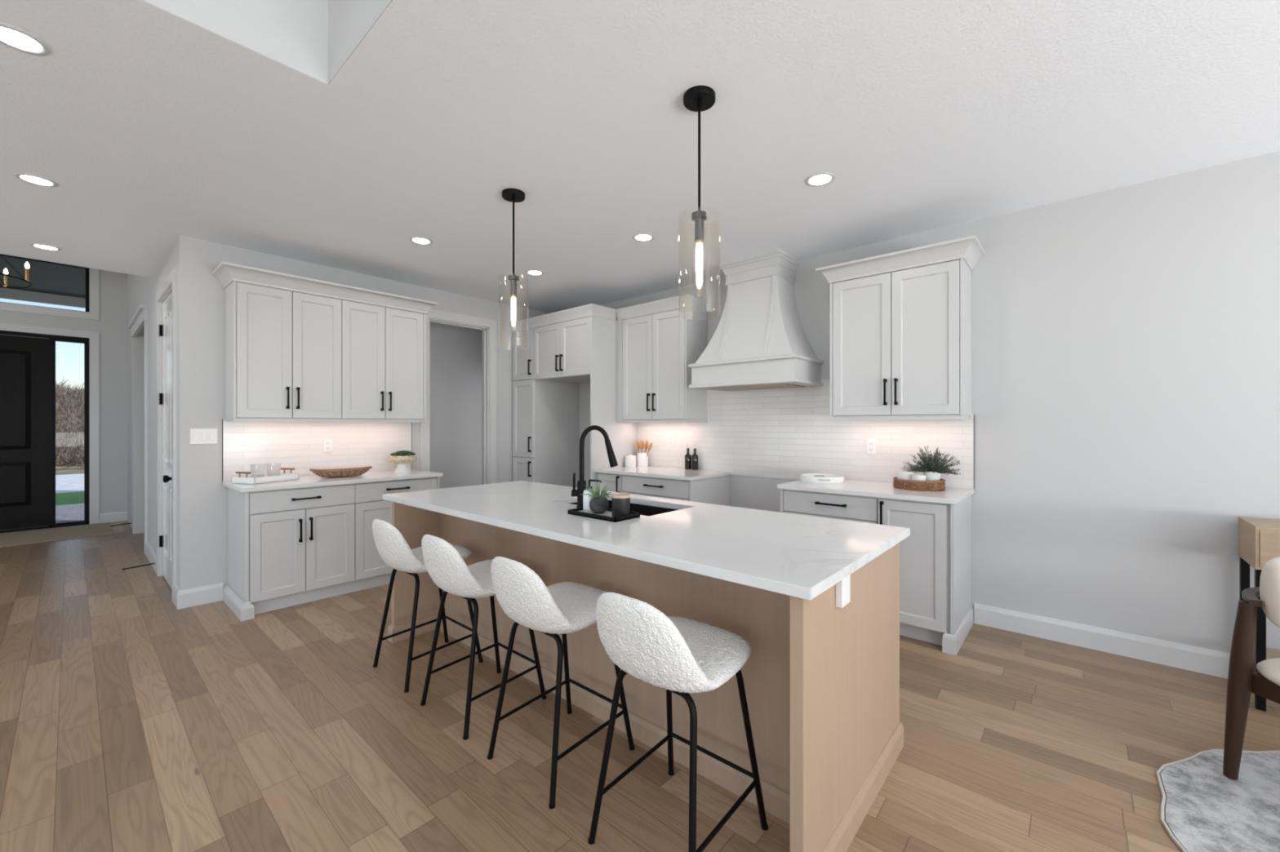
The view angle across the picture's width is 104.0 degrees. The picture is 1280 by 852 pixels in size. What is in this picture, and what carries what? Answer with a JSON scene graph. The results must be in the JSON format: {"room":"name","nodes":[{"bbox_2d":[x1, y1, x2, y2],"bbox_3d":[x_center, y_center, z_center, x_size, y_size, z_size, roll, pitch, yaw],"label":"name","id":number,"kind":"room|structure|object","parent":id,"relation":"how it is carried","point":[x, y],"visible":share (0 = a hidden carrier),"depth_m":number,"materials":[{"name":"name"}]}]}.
{"room":"kitchen","nodes":[
{"label":"kitchen","id":0,"kind":"room"},
{"bbox_2d":[0,257,85,298],"bbox_3d":[-8.747,-2.265,7.673,2.730,0.100,8.000,0,0,41],"label":"ceiling","id":1,"kind":"structure","parent":0,"point":[44,278],"depth_m":7.54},
{"bbox_2d":[0,287,85,308],"bbox_3d":[-9.803,-2.230,8.599,0.080,0.350,8.000,0,0,41],"label":"fascia","id":2,"kind":"object","parent":1,"relation":"attached to","point":[5,293],"visible":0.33,"depth_m":8.34,"materials":[{"name":"white paint"}]},
{"bbox_2d":[0,253,127,523],"bbox_3d":[-8.957,-0.905,5.249,0.150,4.500,5.280,0,0,41],"label":"wall","id":3,"kind":"structure","parent":0,"point":[111,326],"depth_m":6.94,"materials":[{"name":"grey paint"}]},
{"bbox_2d":[0,334,48,530],"bbox_3d":[-8.099,0.090,6.193,0.045,2.450,1.000,0,0,41],"label":"door","id":4,"kind":"structure","parent":3,"relation":"in","point":[24,361],"depth_m":6.40,"materials":[{"name":"wood"}]},
{"bbox_2d":[0,253,88,312],"bbox_3d":[-8.066,-1.843,6.257,0.100,0.605,1.570,0,0,41],"label":"window","id":5,"kind":"structure","parent":3,"relation":"in","point":[86,269],"depth_m":6.67,"materials":[{"name":"black metal"}]},
{"bbox_2d":[0,330,89,533],"bbox_3d":[-8.060,0.077,6.252,0.115,2.535,1.570,0,0,41],"label":"trim","id":6,"kind":"structure","parent":3,"relation":"attached to","point":[50,337],"depth_m":6.56,"materials":[{"name":"wood"}]},
{"bbox_2d":[0,253,98,524],"bbox_3d":[-8.009,-0.445,6.207,0.012,3.580,1.750,0,0,41],"label":"trim","id":7,"kind":"structure","parent":3,"relation":"attached to","point":[93,314],"depth_m":6.81,"materials":[{"name":"white paint"}]},
{"bbox_2d":[52,338,86,525],"bbox_3d":[-7.660,0.087,6.713,0.070,2.465,0.300,0,0,41],"label":"window","id":8,"kind":"structure","parent":3,"relation":"in","point":[54,340],"depth_m":6.59,"materials":[{"name":"black metal"}]},
{"bbox_2d":[99,511,127,523],"bbox_3d":[-4.452,1.278,6.375,6.039,0.135,0.265,0,0,12],"label":"baseboard","id":9,"kind":"structure","parent":3,"relation":"attached to","point":[105,517],"depth_m":6.96,"materials":[{"name":"white paint"}]},
{"bbox_2d":[55,503,84,523],"bbox_3d":[-8.822,1.460,7.738,2.930,0.170,8.000,0,0,41],"label":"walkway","id":10,"kind":"structure","parent":0,"point":[67,513],"depth_m":7.85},
{"bbox_2d":[127,239,177,586],"bbox_3d":[-5.009,-0.905,5.811,5.045,4.500,1.070,0,0,41],"label":"wall","id":11,"kind":"structure","parent":0,"point":[140,290],"depth_m":5.01,"materials":[{"name":"grey paint"}]},
{"bbox_2d":[128,303,147,554],"bbox_3d":[-5.722,0.045,5.768,1.690,2.600,0.175,0,0,41],"label":"trim","id":12,"kind":"structure","parent":11,"relation":"attached to","point":[140,319],"depth_m":6.20,"materials":[{"name":"white paint"}]},
{"bbox_2d":[145,541,156,573],"bbox_3d":[-4.753,1.278,4.863,1.060,0.135,0.016,0,0,41],"label":"baseboard","id":13,"kind":"structure","parent":11,"relation":"attached to","point":[150,554],"depth_m":4.86,"materials":[{"name":"white paint"}]},
{"bbox_2d":[159,292,171,588],"bbox_3d":[-3.936,0.120,4.151,0.929,2.425,0.113,0,0,41],"label":"door","id":14,"kind":"structure","parent":11,"relation":"in","point":[165,330],"depth_m":4.29,"materials":[{"name":"white paint"}]},
{"bbox_2d":[156,267,176,604],"bbox_3d":[-3.894,0.077,4.189,1.110,2.535,0.138,0,0,41],"label":"trim","id":15,"kind":"structure","parent":11,"relation":"attached to","point":[169,286],"depth_m":4.24,"materials":[{"name":"white paint"}]},
{"bbox_2d":[142,0,392,84],"bbox_3d":[-0.550,-2.027,-1.965,6.635,1.256,5.320,0,0,41],"label":"skylight well","id":16,"kind":"structure","parent":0,"point":[314,38],"depth_m":1.91,"materials":[{"name":"grey paint"}]},
{"bbox_2d":[177,235,555,590],"bbox_3d":[-2.257,-0.076,5.036,0.115,2.843,3.535,0,0,41],"label":"wall","id":17,"kind":"structure","parent":0,"point":[202,494],"depth_m":3.81,"materials":[{"name":"grey paint"}]},
{"bbox_2d":[173,582,222,609],"bbox_3d":[-3.360,1.278,3.804,0.181,0.135,0.261,0,0,41],"label":"baseboard","id":18,"kind":"structure","parent":17,"relation":"attached to","point":[193,597],"depth_m":3.74,"materials":[{"name":"white paint"}]},
{"bbox_2d":[190,428,217,444],"bbox_3d":[-3.287,0.082,3.767,0.010,0.116,0.156,0,0,41],"label":"light switch","id":19,"kind":"object","parent":17,"relation":"attached to","point":[197,436],"visible":1,"depth_m":3.76,"materials":[{"name":"white plastic"}]},
{"bbox_2d":[222,418,411,481],"bbox_3d":[-2.738,0.188,4.395,0.008,0.486,1.447,0,0,41],"label":"wall tile","id":20,"kind":"structure","parent":17,"relation":"attached to","point":[298,446],"depth_m":4.27,"materials":[{"name":"tile"}]},
{"bbox_2d":[323,439,332,452],"bbox_3d":[-2.737,0.177,4.383,0.009,0.116,0.072,0,0,41],"label":"wall outlet","id":21,"kind":"object","parent":20,"relation":"attached to","point":[327,443],"visible":1,"depth_m":4.38,"materials":[{"name":"white plastic"}]},
{"bbox_2d":[222,418,412,481],"bbox_3d":[-2.737,0.190,4.394,0.010,0.480,1.453,0,0,41],"label":"trim","id":22,"kind":"structure","parent":17,"relation":"attached to","point":[222,419],"depth_m":3.85,"materials":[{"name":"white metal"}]},
{"bbox_2d":[211,261,438,422],"bbox_3d":[-2.586,-0.596,4.263,0.406,1.131,1.586,0,0,41],"label":"upper cabinet","id":23,"kind":"object","parent":17,"relation":"attached to","point":[297,348],"visible":1,"depth_m":4.05,"materials":[{"name":"grey paint"}]},
{"bbox_2d":[224,417,425,422],"bbox_3d":[-2.619,-0.043,4.293,0.316,0.027,1.430,0,0,41],"label":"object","id":24,"kind":"object","parent":23,"relation":"attached to","point":[226,420],"depth_m":4.12,"materials":[{"name":"grey paint"}]},
{"bbox_2d":[419,308,496,484],"bbox_3d":[-1.957,0.080,5.364,0.133,2.530,0.865,0,0,41],"label":"trim","id":25,"kind":"structure","parent":17,"relation":"attached to","point":[488,327],"depth_m":5.59,"materials":[{"name":"white paint"}]},
{"bbox_2d":[430,321,481,488],"bbox_3d":[-2.307,-0.026,6.147,1.425,2.743,2.200,0,0,41],"label":"wall","id":26,"kind":"structure","parent":0,"point":[455,352],"depth_m":6.84,"materials":[{"name":"grey paint"}]},
{"bbox_2d":[0,0,1279,313],"bbox_3d":[-0.974,-1.518,0.588,10.940,0.260,8.800,0,0,41],"label":"ceiling","id":27,"kind":"structure","parent":0,"point":[153,126],"depth_m":2.33,"materials":[{"name":"white paint"}]},
{"bbox_2d":[0,22,51,55],"bbox_3d":[-2.250,-1.395,1.804,0.162,0.006,0.162,0,0,41],"label":"recessed light","id":28,"kind":"object","parent":27,"relation":"in","point":[13,37],"visible":1,"depth_m":1.81,"materials":[{"name":"white paint"}]},
{"bbox_2d":[13,172,58,186],"bbox_3d":[-3.432,-1.395,2.842,0.162,0.006,0.162,0,0,41],"label":"recessed light","id":29,"kind":"object","parent":27,"relation":"in","point":[30,178],"visible":1,"depth_m":2.84,"materials":[{"name":"white paint"}]},
{"bbox_2d":[29,243,61,250],"bbox_3d":[-4.649,-1.395,3.909,0.162,0.006,0.162,0,0,41],"label":"recessed light","id":30,"kind":"object","parent":27,"relation":"in","point":[40,246],"visible":1,"depth_m":3.90,"materials":[{"name":"white paint"}]},
{"bbox_2d":[408,236,432,244],"bbox_3d":[-1.653,-1.395,3.772,0.162,0.006,0.162,0,0,41],"label":"recessed light","id":31,"kind":"object","parent":27,"relation":"in","point":[419,240],"visible":1,"depth_m":3.76,"materials":[{"name":"white paint"}]},
{"bbox_2d":[502,187,524,321],"bbox_3d":[-0.762,-0.932,3.009,0.176,0.932,0.176,0,0,41],"label":"pendant light","id":32,"kind":"object","parent":27,"relation":"hanging from","point":[513,195],"visible":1,"depth_m":3.00,"materials":[{"name":"black metal"}]},
{"bbox_2d":[507,275,519,296],"bbox_3d":[-0.762,-0.841,3.009,0.066,0.115,0.066,0,0,41],"label":"socket","id":33,"kind":"object","parent":32,"relation":"attached to","point":[513,279],"depth_m":2.99,"materials":[{"name":"grey"}]},
{"bbox_2d":[525,269,543,275],"bbox_3d":[-0.960,-1.395,4.562,0.162,0.006,0.162,0,0,41],"label":"recessed light","id":34,"kind":"object","parent":27,"relation":"in","point":[532,272],"visible":1,"depth_m":4.54,"materials":[{"name":"white paint"}]},
{"bbox_2d":[632,232,654,241],"bbox_3d":[0.026,-1.395,3.707,0.162,0.006,0.162,0,0,41],"label":"recessed light","id":35,"kind":"object","parent":27,"relation":"in","point":[643,237],"visible":1,"depth_m":3.70,"materials":[{"name":"white paint"}]},
{"bbox_2d":[683,85,719,314],"bbox_3d":[0.252,-0.932,2.120,0.176,0.932,0.176,0,0,41],"label":"pendant light","id":36,"kind":"object","parent":27,"relation":"hanging from","point":[699,99],"visible":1,"depth_m":2.11,"materials":[{"name":"black metal"}]},
{"bbox_2d":[691,210,706,242],"bbox_3d":[0.252,-0.841,2.120,0.066,0.115,0.066,0,0,41],"label":"socket","id":37,"kind":"object","parent":36,"relation":"attached to","point":[699,217],"depth_m":2.10,"materials":[{"name":"grey"}]},
{"bbox_2d":[804,172,835,186],"bbox_3d":[1.021,-1.395,2.834,0.162,0.006,0.162,0,0,41],"label":"recessed light","id":38,"kind":"object","parent":27,"relation":"in","point":[820,179],"visible":1,"depth_m":2.83,"materials":[{"name":"white paint"}]},
{"bbox_2d":[0,520,1279,851],"bbox_3d":[-2.385,1.405,1.793,14.650,0.120,8.850,0,0,41],"label":"floor","id":39,"kind":"structure","parent":0,"point":[131,721],"depth_m":2.13,"materials":[{"name":"brown wood"}]},
{"bbox_2d":[0,522,114,546],"bbox_3d":[-7.457,1.339,5.883,1.070,0.012,1.710,0,0,41],"label":"door mat","id":40,"kind":"object","parent":39,"relation":"on","point":[26,537],"visible":1,"depth_m":6.13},
{"bbox_2d":[121,562,155,570],"bbox_3d":[-4.553,1.283,4.545,0.024,0.028,0.222,0,0,41],"label":"floor vent","id":41,"kind":"object","parent":39,"relation":"in","point":[123,569],"visible":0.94,"depth_m":4.53,"materials":[{"name":"black metal"}]},
{"bbox_2d":[222,483,355,622],"bbox_3d":[-2.736,0.903,3.914,0.641,0.884,0.733,0,0,41],"label":"base cabinet","id":42,"kind":"object","parent":39,"relation":"on","point":[286,548],"visible":0.99,"depth_m":3.70,"materials":[{"name":"grey paint"}]},
{"bbox_2d":[222,469,443,492],"bbox_3d":[-2.502,0.446,4.188,0.634,0.030,1.453,0,0,41],"label":"countertop","id":43,"kind":"structure","parent":42,"relation":"on","point":[379,476],"depth_m":3.98,"materials":[{"name":"white stone"}]},
{"bbox_2d":[231,467,298,484],"bbox_3d":[-2.877,0.386,3.847,0.230,0.089,0.357,0,0,16],"label":"serving tray","id":44,"kind":"object","parent":43,"relation":"on","point":[269,477],"visible":1,"depth_m":3.77,"materials":[{"name":"white ceramic"}]},
{"bbox_2d":[309,466,372,477],"bbox_3d":[-2.499,0.390,4.187,0.455,0.076,0.205,0,0,-39],"label":"woven bowl","id":45,"kind":"object","parent":43,"relation":"on","point":[338,473],"visible":1,"depth_m":4.14,"materials":[{"name":"wicker"}]},
{"bbox_2d":[387,450,417,472],"bbox_3d":[-2.211,0.332,4.660,0.249,0.198,0.248,0,0,41],"label":"planter","id":46,"kind":"object","parent":43,"relation":"on","point":[402,458],"visible":1,"depth_m":4.60,"materials":[{"name":"white ceramic"}]},
{"bbox_2d":[388,455,417,463],"bbox_3d":[-2.211,0.318,4.660,0.236,0.074,0.236,0,0,41],"label":"bowl","id":47,"kind":"object","parent":46,"relation":"on","point":[393,459],"depth_m":4.57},
{"bbox_2d":[353,476,439,591],"bbox_3d":[-2.264,0.903,4.453,0.639,0.884,0.700,0,0,41],"label":"base cabinet","id":48,"kind":"object","parent":39,"relation":"on","point":[371,570],"visible":0.34,"depth_m":4.11,"materials":[{"name":"grey paint"}]},
{"bbox_2d":[372,519,483,693],"bbox_3d":[-1.208,0.921,2.793,0.417,0.852,0.497,0,0,41],"label":"bar stool","id":49,"kind":"object","parent":39,"relation":"on","point":[392,547],"visible":0.69,"depth_m":2.61,"materials":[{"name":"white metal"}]},
{"bbox_2d":[420,534,546,740],"bbox_3d":[-0.777,0.921,2.414,0.417,0.852,0.497,0,0,41],"label":"bar stool","id":50,"kind":"object","parent":39,"relation":"on","point":[445,566],"visible":0.78,"depth_m":2.24,"materials":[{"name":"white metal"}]},
{"bbox_2d":[510,318,578,487],"bbox_3d":[-1.123,0.077,5.915,0.400,2.536,0.714,0,0,41],"label":"pantry cabinet","id":51,"kind":"object","parent":39,"relation":"on","point":[545,414],"visible":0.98,"depth_m":5.71,"materials":[{"name":"grey paint"}]},
{"bbox_2d":[487,556,635,809],"bbox_3d":[-0.338,0.921,2.029,0.417,0.852,0.497,0,0,41],"label":"bar stool","id":52,"kind":"object","parent":39,"relation":"on","point":[563,608],"visible":0.91,"depth_m":1.87,"materials":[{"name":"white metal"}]},
{"bbox_2d":[530,303,637,489],"bbox_3d":[-0.603,0.077,5.459,0.983,2.536,0.714,0,0,41],"label":"upper cabinet","id":53,"kind":"object","parent":39,"relation":"on","point":[581,350],"visible":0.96,"depth_m":5.11,"materials":[{"name":"grey paint"}]},
{"bbox_2d":[597,472,622,493],"bbox_3d":[-0.108,0.903,5.058,0.343,0.884,0.664,0,0,41],"label":"base cabinet","id":54,"kind":"object","parent":39,"relation":"on","point":[614,481],"visible":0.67,"depth_m":4.82,"materials":[{"name":"grey paint"}]},
{"bbox_2d":[387,501,903,851],"bbox_3d":[-0.237,0.904,2.612,2.701,0.882,0.996,0,0,41],"label":"kitchen island","id":55,"kind":"object","parent":39,"relation":"on","point":[821,678],"visible":0.48,"depth_m":1.87,"materials":[{"name":"brown wood"}]},
{"bbox_2d":[382,480,910,600],"bbox_3d":[-0.238,0.447,2.612,2.742,0.032,1.037,0,0,41],"label":"island countertop","id":56,"kind":"structure","parent":55,"relation":"on","point":[802,557],"depth_m":2.00,"materials":[{"name":"white stone"}]},
{"bbox_2d":[571,425,617,508],"bbox_3d":[-0.239,0.215,2.644,0.247,0.432,0.056,0,0,-11],"label":"faucet","id":57,"kind":"object","parent":56,"relation":"on","point":[579,492],"visible":0.91,"depth_m":2.62,"materials":[{"name":"black metal"}]},
{"bbox_2d":[568,507,639,522],"bbox_3d":[-0.176,0.421,2.391,0.322,0.020,0.167,0,0,41],"label":"tray","id":58,"kind":"object","parent":56,"relation":"on","point":[606,516],"visible":0.76,"depth_m":2.33,"materials":[{"name":"black metal"}]},
{"bbox_2d":[582,479,601,511],"bbox_3d":[-0.239,0.346,2.478,0.097,0.155,0.064,0,0,41],"label":"soap dispenser","id":59,"kind":"object","parent":58,"relation":"on","point":[586,500],"visible":0.62,"depth_m":2.46,"materials":[{"name":"white ceramic"}]},
{"bbox_2d":[582,489,595,511],"bbox_3d":[-0.251,0.370,2.489,0.064,0.106,0.064,0,0,41],"label":"bottle","id":60,"kind":"object","parent":59,"relation":"attached to","point":[586,500],"depth_m":2.46,"materials":[{"name":"white ceramic"}]},
{"bbox_2d":[582,480,612,513],"bbox_3d":[-0.206,0.341,2.415,0.168,0.164,0.123,0,0,-41],"label":"air plant","id":61,"kind":"object","parent":58,"relation":"on","point":[598,504],"visible":0.98,"depth_m":2.40,"materials":[{"name":"green plant"}]},
{"bbox_2d":[611,493,630,517],"bbox_3d":[-0.088,0.372,2.323,0.088,0.103,0.088,0,0,41],"label":"candle jar","id":62,"kind":"object","parent":58,"relation":"on","point":[620,502],"visible":0.94,"depth_m":2.29,"materials":[{"name":"black"}]},
{"bbox_2d":[570,500,677,515],"bbox_3d":[-0.106,0.585,2.764,0.771,0.241,0.421,0,0,41],"label":"sink","id":63,"kind":"object","parent":56,"relation":"in","point":[646,510],"visible":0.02,"depth_m":2.90,"materials":[{"name":"black"}]},
{"bbox_2d":[835,574,850,608],"bbox_3d":[0.637,0.512,1.567,0.022,0.098,0.072,0,0,41],"label":"island outlet","id":64,"kind":"object","parent":55,"relation":"attached to","point":[842,587],"visible":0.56,"depth_m":1.54,"materials":[{"name":"white plastic"}]},
{"bbox_2d":[622,475,729,506],"bbox_3d":[0.322,0.903,4.681,0.800,0.884,0.664,0,0,41],"label":"base cabinet","id":65,"kind":"object","parent":39,"relation":"on","point":[713,491],"visible":0.36,"depth_m":4.44,"materials":[{"name":"grey paint"}]},
{"bbox_2d":[594,466,730,480],"bbox_3d":[0.199,0.446,4.791,1.159,0.030,0.646,0,0,41],"label":"countertop","id":66,"kind":"structure","parent":65,"relation":"on","point":[677,473],"depth_m":4.62,"materials":[{"name":"white stone"}]},
{"bbox_2d":[624,454,636,466],"bbox_3d":[-0.098,0.366,5.234,0.124,0.130,0.124,0,0,41],"label":"canister","id":67,"kind":"object","parent":66,"relation":"on","point":[630,460],"visible":1,"depth_m":5.18,"materials":[{"name":"white ceramic"}]},
{"bbox_2d":[636,452,648,466],"bbox_3d":[0.029,0.358,5.249,0.118,0.145,0.118,0,0,41],"label":"utensil crock","id":68,"kind":"object","parent":66,"relation":"on","point":[642,460],"visible":0.95,"depth_m":5.20,"materials":[{"name":"white ceramic"}]},
{"bbox_2d":[635,441,639,453],"bbox_3d":[-0.016,0.294,5.283,0.055,0.254,0.082,0,0,-23],"label":"wooden spoon","id":69,"kind":"object","parent":68,"relation":"in","point":[637,443],"visible":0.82,"depth_m":5.29,"materials":[{"name":"brown wood"}]},
{"bbox_2d":[639,440,644,453],"bbox_3d":[0.018,0.288,5.270,0.037,0.263,0.051,0,0,41],"label":"wooden spoon","id":70,"kind":"object","parent":68,"relation":"in","point":[641,442],"visible":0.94,"depth_m":5.26,"materials":[{"name":"brown wood"}]},
{"bbox_2d":[646,442,652,457],"bbox_3d":[0.079,0.299,5.210,0.109,0.245,0.058,0,0,41],"label":"wooden spoon","id":71,"kind":"object","parent":68,"relation":"in","point":[650,446],"visible":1,"depth_m":5.18,"materials":[{"name":"brown wood"}]},
{"bbox_2d":[684,444,691,469],"bbox_3d":[0.472,0.306,4.913,0.064,0.251,0.064,0,0,41],"label":"oil bottle","id":72,"kind":"object","parent":66,"relation":"on","point":[687,456],"visible":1,"depth_m":4.89,"materials":[{"name":"black glass"}]},
{"bbox_2d":[691,444,697,470],"bbox_3d":[0.534,0.306,4.855,0.064,0.251,0.064,0,0,41],"label":"oil bottle","id":73,"kind":"object","parent":66,"relation":"on","point":[695,457],"visible":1,"depth_m":4.83,"materials":[{"name":"black glass"}]},
{"bbox_2d":[587,592,768,851],"bbox_3d":[0.112,0.921,1.621,0.417,0.852,0.497,0,0,41],"label":"bar stool","id":74,"kind":"object","parent":39,"relation":"on","point":[681,656],"visible":1,"depth_m":1.48,"materials":[{"name":"white fabric"}]},
{"bbox_2d":[780,488,877,524],"bbox_3d":[1.474,0.903,3.670,0.667,0.884,0.664,0,0,41],"label":"base cabinet","id":75,"kind":"object","parent":39,"relation":"on","point":[827,505],"visible":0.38,"depth_m":3.42,"materials":[{"name":"grey paint"}]},
{"bbox_2d":[777,480,973,504],"bbox_3d":[1.638,0.446,3.526,1.123,0.030,0.651,0,0,41],"label":"countertop","id":76,"kind":"structure","parent":75,"relation":"on","point":[952,495],"depth_m":3.33,"materials":[{"name":"white stone"}]},
{"bbox_2d":[800,473,844,484],"bbox_3d":[1.399,0.407,3.847,0.324,0.047,0.324,0,0,41],"label":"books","id":77,"kind":"object","parent":76,"relation":"on","point":[820,478],"visible":1,"depth_m":3.74,"materials":[{"name":"white paper"}]},
{"bbox_2d":[893,476,946,491],"bbox_3d":[1.911,0.399,3.425,0.316,0.067,0.316,0,0,41],"label":"wicker tray","id":78,"kind":"object","parent":76,"relation":"on","point":[940,484],"visible":0.89,"depth_m":3.30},
{"bbox_2d":[897,471,915,486],"bbox_3d":[1.855,0.373,3.487,0.112,0.099,0.112,0,0,41],"label":"bowl","id":79,"kind":"object","parent":78,"relation":"on","point":[904,475],"visible":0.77,"depth_m":3.44,"materials":[{"name":"white ceramic"}]},
{"bbox_2d":[911,474,926,488],"bbox_3d":[1.889,0.380,3.385,0.088,0.087,0.088,0,0,41],"label":"bowl","id":80,"kind":"object","parent":78,"relation":"on","point":[914,477],"visible":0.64,"depth_m":3.36,"materials":[{"name":"white ceramic"}]},
{"bbox_2d":[923,471,941,480],"bbox_3d":[1.997,0.367,3.417,0.108,0.111,0.108,0,0,41],"label":"pot","id":81,"kind":"object","parent":78,"relation":"on","point":[931,476],"depth_m":3.37,"materials":[{"name":"white ceramic"}]},
{"bbox_2d":[902,445,962,480],"bbox_3d":[1.994,0.281,3.419,0.371,0.283,0.335,0,0,41],"label":"potted plant","id":82,"kind":"object","parent":78,"relation":"on","point":[931,468],"visible":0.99,"depth_m":3.38,"materials":[{"name":"green plant"}]},
{"bbox_2d":[877,495,973,655],"bbox_3d":[1.892,0.903,3.304,0.443,0.884,0.664,0,0,41],"label":"base cabinet","id":83,"kind":"object","parent":39,"relation":"on","point":[935,607],"visible":0.7,"depth_m":3.06,"materials":[{"name":"grey paint"}]},
{"bbox_2d":[1155,749,1279,851],"bbox_3d":[2.510,1.339,1.151,1.839,0.011,1.839,0,0,41],"label":"round rug","id":84,"kind":"object","parent":39,"relation":"on","point":[1207,811],"visible":0.93,"depth_m":1.76,"materials":[{"name":"grey carpet"}]},
{"bbox_2d":[1222,556,1279,780],"bbox_3d":[2.482,0.913,1.697,0.517,0.838,0.556,0,0,-3],"label":"dining chair","id":85,"kind":"object","parent":84,"relation":"on","point":[1242,681],"visible":1,"depth_m":1.84,"materials":[{"name":"brown wood"}]},
{"bbox_2d":[1256,657,1279,685],"bbox_3d":[2.489,0.899,1.665,0.500,0.116,0.490,0,0,-3],"label":"seat cushion","id":86,"kind":"object","parent":85,"relation":"on","point":[1268,673],"depth_m":1.81,"materials":[{"name":"beige fabric"}]},
{"bbox_2d":[1238,516,1279,711],"bbox_3d":[3.474,0.911,2.095,1.200,0.868,0.339,0,0,41],"label":"console table","id":87,"kind":"object","parent":39,"relation":"on","point":[1259,539],"visible":0.65,"depth_m":2.37,"materials":[{"name":"brown wood"}]},
{"bbox_2d":[1266,647,1279,659],"bbox_3d":[3.475,1.143,2.096,1.160,0.025,0.295,0,0,41],"label":"shelf","id":88,"kind":"object","parent":87,"relation":"attached to","point":[1270,653],"depth_m":2.48,"materials":[{"name":"brown wood"}]},
{"bbox_2d":[562,151,1279,653],"bbox_3d":[2.449,-0.127,3.345,9.430,2.943,0.130,0,0,41],"label":"wall","id":89,"kind":"structure","parent":0,"point":[1126,340],"depth_m":2.94,"materials":[{"name":"grey paint"}]},
{"bbox_2d":[616,293,710,422],"bbox_3d":[0.202,-0.611,4.973,0.925,1.161,0.384,0,0,41],"label":"upper cabinet","id":90,"kind":"object","parent":89,"relation":"attached to","point":[655,352],"visible":1,"depth_m":4.79,"materials":[{"name":"grey paint"}]},
{"bbox_2d":[617,419,706,422],"bbox_3d":[0.206,-0.043,5.000,0.895,0.027,0.336,0,0,41],"label":"light","id":91,"kind":"object","parent":90,"relation":"attached to","point":[618,420],"depth_m":4.81,"materials":[{"name":"grey paint"}]},
{"bbox_2d":[688,248,823,391],"bbox_3d":[0.962,-0.857,4.205,0.972,1.083,0.539,0,0,41],"label":"range hood","id":92,"kind":"object","parent":89,"relation":"attached to","point":[759,340],"visible":1,"depth_m":4.07,"materials":[{"name":"grey paint"}]},
{"bbox_2d":[637,379,973,488],"bbox_3d":[1.128,0.043,4.412,3.055,0.835,0.008,0,0,41],"label":"wall tile","id":93,"kind":"structure","parent":89,"relation":"attached to","point":[790,433],"depth_m":4.21,"materials":[{"name":"tile"}]},
{"bbox_2d":[667,435,673,446],"bbox_3d":[0.316,0.155,5.114,0.072,0.116,0.009,0,0,41],"label":"wall outlet","id":94,"kind":"object","parent":93,"relation":"attached to","point":[670,437],"visible":1,"depth_m":5.11,"materials":[{"name":"white plastic"}]},
{"bbox_2d":[866,439,875,454],"bbox_3d":[1.774,0.163,3.835,0.072,0.116,0.009,0,0,41],"label":"wall outlet","id":95,"kind":"object","parent":93,"relation":"attached to","point":[870,443],"visible":1,"depth_m":3.83,"materials":[{"name":"white plastic"}]},
{"bbox_2d":[815,235,985,420],"bbox_3d":[1.812,-0.600,3.532,0.993,1.123,0.426,0,0,41],"label":"upper cabinet","id":96,"kind":"object","parent":89,"relation":"attached to","point":[900,322],"visible":1,"depth_m":3.38,"materials":[{"name":"grey paint"}]},
{"bbox_2d":[835,414,968,420],"bbox_3d":[1.819,-0.053,3.520,0.803,0.030,0.234,0,0,41],"label":"light","id":97,"kind":"object","parent":96,"relation":"attached to","point":[837,417],"depth_m":3.42,"materials":[{"name":"grey paint"}]},
{"bbox_2d":[973,414,974,488],"bbox_3d":[2.277,0.178,3.403,0.003,0.506,0.010,0,0,41],"label":"trim","id":98,"kind":"structure","parent":89,"relation":"attached to","point":[974,415],"depth_m":3.40,"materials":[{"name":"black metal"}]},
{"bbox_2d":[973,603,1230,679],"bbox_3d":[4.054,1.278,1.841,4.732,0.135,0.016,0,0,41],"label":"baseboard","id":99,"kind":"structure","parent":89,"relation":"attached to","point":[1183,656],"depth_m":2.96,"materials":[{"name":"white paint"}]},
{"bbox_3d":[-7.620,-3.205,4.090,3.750,0.100,5.300,0,0,41],"label":"ceiling","id":100,"kind":"structure","parent":0,"visible":0},
{"bbox_2d":[0,254,32,288],"bbox_3d":[-6.874,-2.336,5.045,0.949,1.639,0.938,0,0,41],"label":"chandelier","id":101,"kind":"object","parent":100,"relation":"hanging from","point":[5,273],"visible":1,"depth_m":5.28,"materials":[{"name":"black metal"}]},
{"label":"outside","id":102,"kind":"structure","parent":0,"visible":0},
{"bbox_2d":[55,473,84,493],"bbox_3d":[-14.885,1.525,13.057,6.400,0.080,40.000,0,0,41],"label":"driveway","id":103,"kind":"structure","parent":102,"point":[67,483],"depth_m":12.77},
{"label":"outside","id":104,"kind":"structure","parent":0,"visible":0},
{"bbox_2d":[55,468,84,475],"bbox_3d":[-26.413,1.655,23.169,49.730,0.180,60.000,0,0,41],"label":"ground","id":105,"kind":"structure","parent":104,"point":[71,471],"depth_m":17.06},
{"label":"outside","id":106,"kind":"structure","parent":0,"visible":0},
{"bbox_2d":[55,402,84,469],"bbox_3d":[-29.319,-0.238,25.718,24.000,3.566,40.000,0,0,41],"label":"hillside","id":107,"kind":"structure","parent":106,"point":[61,466],"depth_m":20.30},
{"bbox_2d":[55,377,84,466],"bbox_3d":[-26.721,-0.567,23.867,18.728,4.403,14.102,0,0,41],"label":"undergrowth","id":108,"kind":"object","parent":107,"relation":"on","point":[75,397],"visible":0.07,"depth_m":21.04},
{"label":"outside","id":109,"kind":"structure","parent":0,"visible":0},
{"bbox_2d":[55,491,84,505],"bbox_3d":[-12.520,1.530,8.322,3.400,0.130,20.000,0,0,41],"label":"lawn","id":110,"kind":"structure","parent":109,"point":[69,498],"depth_m":10.06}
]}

